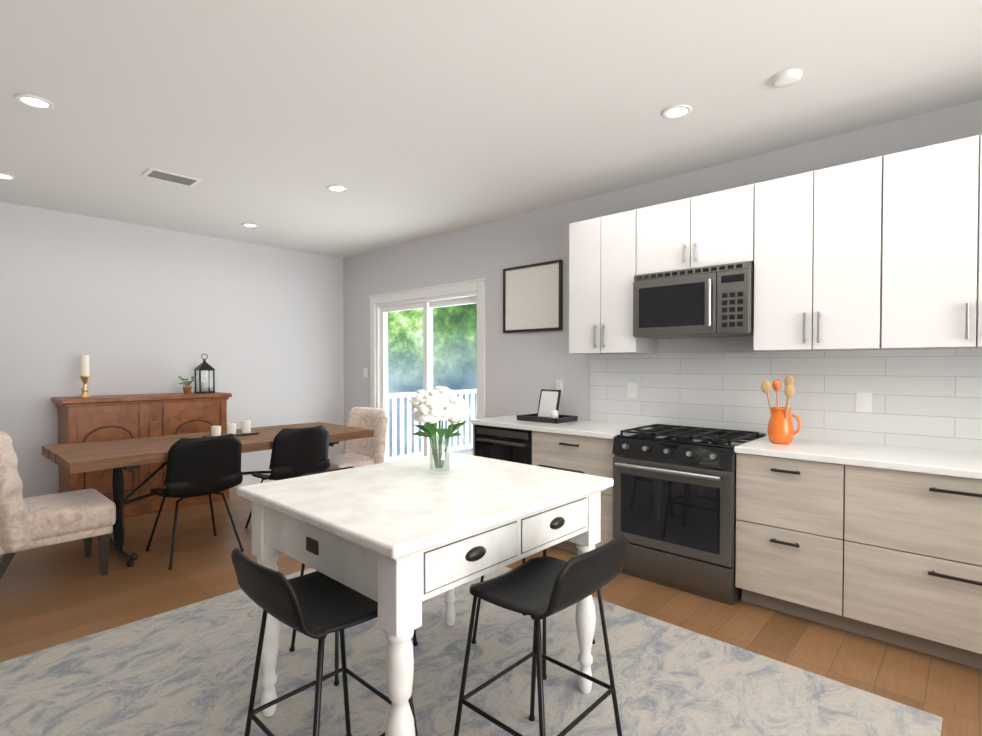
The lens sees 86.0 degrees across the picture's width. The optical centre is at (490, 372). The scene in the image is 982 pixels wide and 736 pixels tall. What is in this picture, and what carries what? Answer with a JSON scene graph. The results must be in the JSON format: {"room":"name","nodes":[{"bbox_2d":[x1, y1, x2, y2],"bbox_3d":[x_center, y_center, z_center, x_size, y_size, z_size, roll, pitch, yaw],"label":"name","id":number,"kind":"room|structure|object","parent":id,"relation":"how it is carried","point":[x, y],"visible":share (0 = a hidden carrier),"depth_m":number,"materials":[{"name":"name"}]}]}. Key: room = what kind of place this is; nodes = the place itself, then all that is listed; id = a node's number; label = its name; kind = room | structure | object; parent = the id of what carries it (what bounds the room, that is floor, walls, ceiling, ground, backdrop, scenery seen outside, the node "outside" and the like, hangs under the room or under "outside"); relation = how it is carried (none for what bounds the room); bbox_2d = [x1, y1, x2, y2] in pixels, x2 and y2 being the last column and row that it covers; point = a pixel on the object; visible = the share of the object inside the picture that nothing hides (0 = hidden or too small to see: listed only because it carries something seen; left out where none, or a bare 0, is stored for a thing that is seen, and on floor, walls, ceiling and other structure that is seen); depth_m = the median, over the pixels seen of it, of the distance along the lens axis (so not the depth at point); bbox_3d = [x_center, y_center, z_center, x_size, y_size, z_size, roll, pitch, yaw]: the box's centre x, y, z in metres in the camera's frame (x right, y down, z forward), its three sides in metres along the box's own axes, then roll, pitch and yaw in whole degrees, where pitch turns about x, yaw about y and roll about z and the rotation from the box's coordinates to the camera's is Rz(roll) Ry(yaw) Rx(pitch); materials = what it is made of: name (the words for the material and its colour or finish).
{"room":"kitchen","nodes":[
{"label":"kitchen","id":0,"kind":"room"},
{"bbox_2d":[0,202,343,497],"bbox_3d":[-3.879,-0.081,4.874,0.150,2.750,5.900,1,1,43],"label":"wall","id":1,"kind":"structure","parent":0,"point":[129,308],"depth_m":5.29,"materials":[{"name":"white paint"}]},
{"bbox_2d":[233,473,275,487],"bbox_3d":[-3.817,1.245,4.839,0.017,0.100,5.600,1,1,43],"label":"baseboard","id":2,"kind":"structure","parent":1,"relation":"attached to","point":[249,480],"depth_m":5.99,"materials":[{"name":"white"}]},
{"bbox_2d":[0,481,981,735],"bbox_3d":[-0.590,1.403,1.864,9.100,0.120,5.900,1,1,43],"label":"floor","id":3,"kind":"structure","parent":0,"point":[54,595],"depth_m":2.99,"materials":[{"name":"brown wood"}]},
{"bbox_2d":[0,430,115,579],"bbox_3d":[-2.914,0.811,3.376,0.739,1.015,0.735,1,1,43],"label":"end chair","id":4,"kind":"object","parent":3,"relation":"on","point":[85,515],"visible":1,"depth_m":3.21,"materials":[{"name":"beige fabric"}]},
{"bbox_2d":[51,392,231,517],"bbox_3d":[-3.277,0.752,5.032,0.508,1.080,1.360,1,1,43],"label":"sideboard","id":5,"kind":"object","parent":3,"relation":"on","point":[104,418],"visible":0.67,"depth_m":4.78,"materials":[{"name":"brown wood"}]},
{"bbox_2d":[78,355,91,397],"bbox_3d":[-3.583,0.030,4.644,0.098,0.375,0.100,1,1,43],"label":"candlestick","id":6,"kind":"object","parent":5,"relation":"on","point":[84,376],"visible":1,"depth_m":4.62,"materials":[{"name":"white wax"}]},
{"bbox_2d":[178,376,195,393],"bbox_3d":[-3.031,0.121,5.243,0.140,0.175,0.174,1,1,43],"label":"potted plant","id":7,"kind":"object","parent":5,"relation":"on","point":[187,389],"visible":1,"depth_m":5.22,"materials":[{"name":"green plant"}]},
{"bbox_2d":[194,354,214,393],"bbox_3d":[-2.919,0.004,5.364,0.146,0.404,0.146,1,1,43],"label":"lantern","id":8,"kind":"object","parent":5,"relation":"on","point":[204,366],"visible":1,"depth_m":5.34,"materials":[{"name":"black metal"}]},
{"bbox_2d":[145,434,243,569],"bbox_3d":[-2.162,0.873,3.849,0.599,0.876,0.507,1,1,43],"label":"shell chair","id":9,"kind":"object","parent":3,"relation":"on","point":[197,467],"visible":1,"depth_m":3.66,"materials":[{"name":"black leather"}]},
{"bbox_2d":[42,422,373,566],"bbox_3d":[-2.168,0.915,4.334,1.017,0.776,2.217,1,1,43],"label":"dining table","id":10,"kind":"object","parent":3,"relation":"on","point":[129,455],"visible":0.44,"depth_m":3.78,"materials":[{"name":"brown wood"}]},
{"bbox_2d":[202,420,258,436],"bbox_3d":[-2.165,0.461,4.389,0.150,0.124,0.400,1,1,43],"label":"tray","id":11,"kind":"object","parent":10,"relation":"on","point":[231,428],"visible":0.98,"depth_m":4.37,"materials":[{"name":"black"}]},
{"bbox_2d":[245,425,329,528],"bbox_3d":[-1.681,0.865,4.386,0.599,0.876,0.507,1,1,43],"label":"shell chair","id":12,"kind":"object","parent":3,"relation":"on","point":[298,452],"visible":0.88,"depth_m":4.18,"materials":[{"name":"black leather"}]},
{"bbox_2d":[328,407,389,469],"bbox_3d":[-1.402,0.830,5.340,0.665,0.914,0.662,1,1,43],"label":"chair","id":13,"kind":"object","parent":3,"relation":"on","point":[364,452],"depth_m":5.38,"materials":[{"name":"beige fabric"}]},
{"bbox_2d":[0,566,942,735],"bbox_3d":[-0.288,1.334,2.183,3.190,0.008,2.540,1,1,43],"label":"rug","id":14,"kind":"object","parent":3,"relation":"on","point":[187,670],"visible":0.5,"depth_m":2.25,"materials":[{"name":"grey fabric"}]},
{"bbox_2d":[231,548,417,735],"bbox_3d":[-0.505,0.925,1.609,0.454,0.827,0.452,1,1,43],"label":"stool","id":15,"kind":"object","parent":14,"relation":"on","point":[319,606],"visible":0.88,"depth_m":1.53,"materials":[{"name":"black leather"}]},
{"bbox_2d":[290,466,417,685],"bbox_3d":[-0.670,0.910,2.542,0.452,0.827,0.454,1,1,43],"label":"stool","id":16,"kind":"object","parent":14,"relation":"on","point":[336,681],"visible":0.06,"depth_m":2.50,"materials":[{"name":"black plastic"}]},
{"bbox_2d":[237,452,613,735],"bbox_3d":[-0.236,0.885,2.121,1.000,0.891,1.130,1,1,43],"label":"island table","id":17,"kind":"object","parent":14,"relation":"on","point":[399,541],"visible":0.9,"depth_m":1.79,"materials":[{"name":"white paint"}]},
{"bbox_2d":[409,386,470,472],"bbox_3d":[-0.226,0.245,2.326,0.264,0.380,0.286,1,1,43],"label":"flower vase","id":18,"kind":"object","parent":17,"relation":"on","point":[433,407],"visible":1,"depth_m":2.28,"materials":[{"name":"clear glass"}]},
{"bbox_2d":[471,465,594,679],"bbox_3d":[0.218,0.909,2.584,0.454,0.827,0.452,1,1,43],"label":"stool","id":19,"kind":"object","parent":14,"relation":"on","point":[473,641],"visible":0.15,"depth_m":2.57,"materials":[{"name":"black plastic"}]},
{"bbox_2d":[454,534,627,735],"bbox_3d":[0.168,0.923,1.714,0.452,0.827,0.454,1,1,43],"label":"stool","id":20,"kind":"object","parent":14,"relation":"on","point":[537,589],"visible":1,"depth_m":1.64,"materials":[{"name":"black leather"}]},
{"bbox_2d":[473,424,532,464],"bbox_3d":[0.285,0.864,4.431,0.629,0.876,0.622,1,1,43],"label":"dishwasher","id":21,"kind":"object","parent":3,"relation":"on","point":[500,443],"depth_m":4.17,"materials":[{"name":"black metal"}]},
{"bbox_2d":[470,414,981,478],"bbox_3d":[1.747,0.431,3.061,4.650,0.035,0.643,1,1,43],"label":"countertop","id":22,"kind":"structure","parent":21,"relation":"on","point":[946,463],"depth_m":2.83,"materials":[{"name":"white stone"}]},
{"bbox_2d":[517,389,577,423],"bbox_3d":[0.463,0.267,4.343,0.400,0.252,0.300,1,1,43],"label":"tray","id":23,"kind":"object","parent":22,"relation":"on","point":[548,406],"visible":1,"depth_m":4.35,"materials":[{"name":"black"}]},
{"bbox_2d":[761,375,800,443],"bbox_3d":[1.702,0.214,3.083,0.203,0.399,0.150,1,1,43],"label":"pitcher","id":24,"kind":"object","parent":22,"relation":"on","point":[780,429],"visible":1,"depth_m":3.05,"materials":[{"name":"orange ceramic"}]},
{"bbox_2d":[533,431,614,552],"bbox_3d":[0.776,0.871,3.979,0.707,0.876,0.622,1,1,43],"label":"base cabinet","id":25,"kind":"object","parent":3,"relation":"on","point":[589,455],"depth_m":3.68,"materials":[{"name":"grey wood"}]},
{"bbox_2d":[612,424,765,604],"bbox_3d":[1.279,0.850,3.439,0.756,0.935,0.709,1,1,43],"label":"range","id":26,"kind":"object","parent":3,"relation":"on","point":[674,504],"visible":0.85,"depth_m":3.19,"materials":[{"name":"grey metal"}]},
{"bbox_2d":[735,453,848,629],"bbox_3d":[1.789,0.887,3.047,0.518,0.876,0.618,1,1,43],"label":"base cabinet","id":27,"kind":"object","parent":3,"relation":"on","point":[790,513],"depth_m":2.80,"materials":[{"name":"grey wood"}]},
{"bbox_2d":[845,465,981,669],"bbox_3d":[2.310,0.894,2.566,0.900,0.876,0.618,1,1,43],"label":"base cabinet","id":28,"kind":"object","parent":3,"relation":"on","point":[891,556],"depth_m":2.46,"materials":[{"name":"grey wood"}]},
{"bbox_2d":[0,0,981,258],"bbox_3d":[-0.590,-1.466,1.817,9.100,0.120,5.900,1,1,43],"label":"ceiling","id":29,"kind":"structure","parent":0,"point":[406,120],"depth_m":2.71,"materials":[{"name":"white paint"}]},
{"bbox_2d":[0,172,16,179],"bbox_3d":[-3.559,-1.434,3.835,0.156,0.010,0.156,1,1,43],"label":"recessed light","id":30,"kind":"object","parent":29,"relation":"in","point":[4,176],"visible":0.98,"depth_m":3.85,"materials":[{"name":"white"}]},
{"bbox_2d":[15,94,53,108],"bbox_3d":[-2.383,-1.416,2.750,0.156,0.010,0.156,1,1,43],"label":"recessed light","id":31,"kind":"object","parent":29,"relation":"in","point":[34,101],"visible":1,"depth_m":2.75,"materials":[{"name":"white"}]},
{"bbox_2d":[142,168,201,186],"bbox_3d":[-2.343,-1.433,3.870,0.200,0.012,0.340,1,1,43],"label":"ceiling vent","id":32,"kind":"object","parent":29,"relation":"in","point":[169,177],"visible":1,"depth_m":3.85,"materials":[{"name":"white metal"}]},
{"bbox_2d":[242,223,258,227],"bbox_3d":[-2.375,-1.456,5.192,0.156,0.010,0.156,1,1,43],"label":"recessed light","id":33,"kind":"object","parent":29,"relation":"in","point":[251,225],"visible":0.96,"depth_m":5.19,"materials":[{"name":"white"}]},
{"bbox_2d":[327,185,347,191],"bbox_3d":[-1.199,-1.438,4.107,0.156,0.010,0.156,1,1,43],"label":"recessed light","id":34,"kind":"object","parent":29,"relation":"in","point":[337,188],"visible":0.98,"depth_m":4.11,"materials":[{"name":"white"}]},
{"bbox_2d":[662,104,691,118],"bbox_3d":[1.010,-1.418,2.859,0.156,0.010,0.156,1,1,43],"label":"recessed light","id":35,"kind":"object","parent":29,"relation":"in","point":[677,111],"visible":0.98,"depth_m":2.86,"materials":[{"name":"white"}]},
{"bbox_2d":[771,69,801,86],"bbox_3d":[1.413,-1.402,2.514,0.130,0.030,0.130,1,1,43],"label":"smoke detector","id":36,"kind":"object","parent":29,"relation":"attached to","point":[787,77],"visible":1,"depth_m":2.49,"materials":[{"name":"white plastic"}]},
{"bbox_2d":[343,99,981,446],"bbox_3d":[1.414,-0.065,3.902,8.950,2.750,0.150,1,1,43],"label":"wall","id":37,"kind":"structure","parent":0,"point":[523,369],"depth_m":4.68,"materials":[{"name":"white paint"}]},
{"bbox_2d":[369,278,485,462],"bbox_3d":[-0.717,0.173,5.851,1.944,2.210,0.179,1,1,43],"label":"sliding door","id":38,"kind":"structure","parent":37,"relation":"in","point":[379,365],"depth_m":5.84,"materials":[{"name":"white"}]},
{"bbox_2d":[503,259,562,332],"bbox_3d":[0.364,-0.674,4.738,0.660,0.600,0.030,1,1,43],"label":"picture frame","id":39,"kind":"object","parent":37,"relation":"attached to","point":[532,297],"visible":0.96,"depth_m":4.72,"materials":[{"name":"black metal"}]},
{"bbox_2d":[556,380,562,392],"bbox_3d":[0.592,0.119,4.555,0.075,0.115,0.009,1,1,43],"label":"electrical outlet","id":40,"kind":"object","parent":37,"relation":"attached to","point":[559,384],"visible":0.77,"depth_m":4.55,"materials":[{"name":"white plastic"}]},
{"bbox_2d":[569,209,656,353],"bbox_3d":[0.924,-0.649,4.003,0.560,1.004,0.348,1,1,43],"label":"upper cabinet","id":41,"kind":"object","parent":37,"relation":"attached to","point":[602,250],"depth_m":3.86,"materials":[{"name":"white wood"}]},
{"bbox_2d":[637,183,756,274],"bbox_3d":[1.413,-0.912,3.548,0.766,0.464,0.348,1,1,43],"label":"upper cabinet","id":42,"kind":"object","parent":37,"relation":"attached to","point":[720,227],"depth_m":3.38,"materials":[{"name":"white wood"}]},
{"bbox_2d":[633,261,753,338],"bbox_3d":[1.381,-0.461,3.521,0.758,0.430,0.442,1,1,43],"label":"microwave","id":43,"kind":"object","parent":42,"relation":"attached to","point":[709,301],"visible":1,"depth_m":3.35,"materials":[{"name":"grey metal"}]},
{"bbox_2d":[590,349,981,452],"bbox_3d":[2.244,0.142,3.028,3.880,0.545,0.010,1,1,43],"label":"tile backsplash","id":44,"kind":"structure","parent":37,"relation":"attached to","point":[928,399],"depth_m":3.25,"materials":[{"name":"white tile"}]},
{"bbox_2d":[627,383,635,397],"bbox_3d":[1.091,0.137,4.079,0.075,0.115,0.009,1,1,43],"label":"electrical outlet","id":45,"kind":"object","parent":44,"relation":"attached to","point":[631,390],"visible":1,"depth_m":4.08,"materials":[{"name":"white plastic"}]},
{"bbox_2d":[856,393,871,412],"bbox_3d":[2.179,0.173,3.076,0.075,0.115,0.009,1,1,43],"label":"electrical outlet","id":46,"kind":"object","parent":44,"relation":"attached to","point":[863,402],"visible":1,"depth_m":3.07,"materials":[{"name":"white plastic"}]},
{"bbox_2d":[754,155,884,351],"bbox_3d":[1.924,-0.634,3.081,0.621,1.004,0.348,1,1,43],"label":"upper cabinet","id":47,"kind":"object","parent":37,"relation":"attached to","point":[884,252],"depth_m":2.92,"materials":[{"name":"white wood"}]},
{"bbox_2d":[885,134,981,349],"bbox_3d":[2.425,-0.627,2.620,0.740,1.004,0.348,1,1,43],"label":"upper cabinet","id":48,"kind":"object","parent":37,"relation":"attached to","point":[933,193],"depth_m":2.60,"materials":[{"name":"white wood"}]},
{"label":"outside","id":49,"kind":"structure","parent":0,"visible":0},
{"bbox_2d":[388,389,476,461],"bbox_3d":[0.797,0.797,6.529,4.200,1.180,2.848,1,1,43],"label":"railing","id":50,"kind":"object","parent":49,"point":[409,454],"depth_m":7.42,"materials":[{"name":"white wood"}]},
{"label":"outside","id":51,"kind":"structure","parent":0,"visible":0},
{"bbox_2d":[388,303,476,457],"bbox_3d":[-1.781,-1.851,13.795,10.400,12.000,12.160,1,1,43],"label":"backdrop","id":52,"kind":"structure","parent":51,"point":[447,363],"depth_m":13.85,"materials":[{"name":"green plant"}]}
]}

